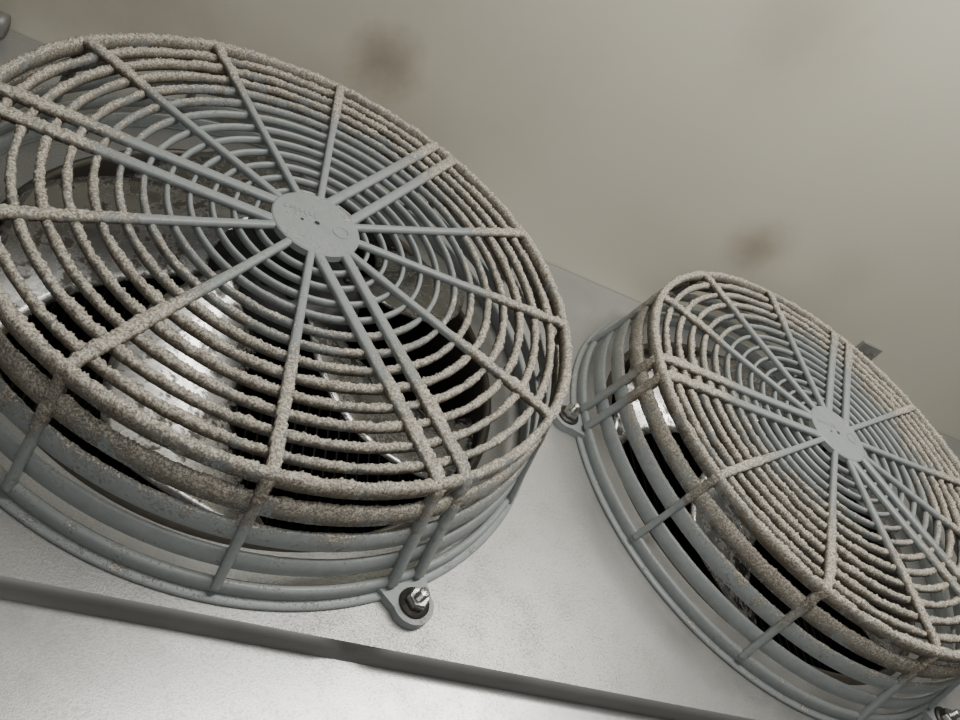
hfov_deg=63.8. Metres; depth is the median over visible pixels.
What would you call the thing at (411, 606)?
bolt
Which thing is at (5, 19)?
cable conduit
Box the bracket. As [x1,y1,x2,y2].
[855,340,882,360]
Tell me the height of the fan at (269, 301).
0.148 m
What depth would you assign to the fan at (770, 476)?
0.78 m
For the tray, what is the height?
0.010 m
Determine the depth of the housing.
0.63 m
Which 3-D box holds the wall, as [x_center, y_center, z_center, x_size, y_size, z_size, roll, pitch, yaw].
[0.396,-0.474,0.709,3.750,1.875,0.001,20,41,-22]
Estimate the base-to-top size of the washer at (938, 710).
0.002 m
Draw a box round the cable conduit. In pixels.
[0,11,10,38]
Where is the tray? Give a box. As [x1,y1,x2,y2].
[0,599,666,719]
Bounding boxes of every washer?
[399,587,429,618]
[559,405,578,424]
[934,706,942,719]
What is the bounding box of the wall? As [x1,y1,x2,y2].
[0,0,959,440]
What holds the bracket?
attached to the wall
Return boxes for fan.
[0,32,572,629]
[553,270,959,719]
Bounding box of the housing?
[0,30,959,719]

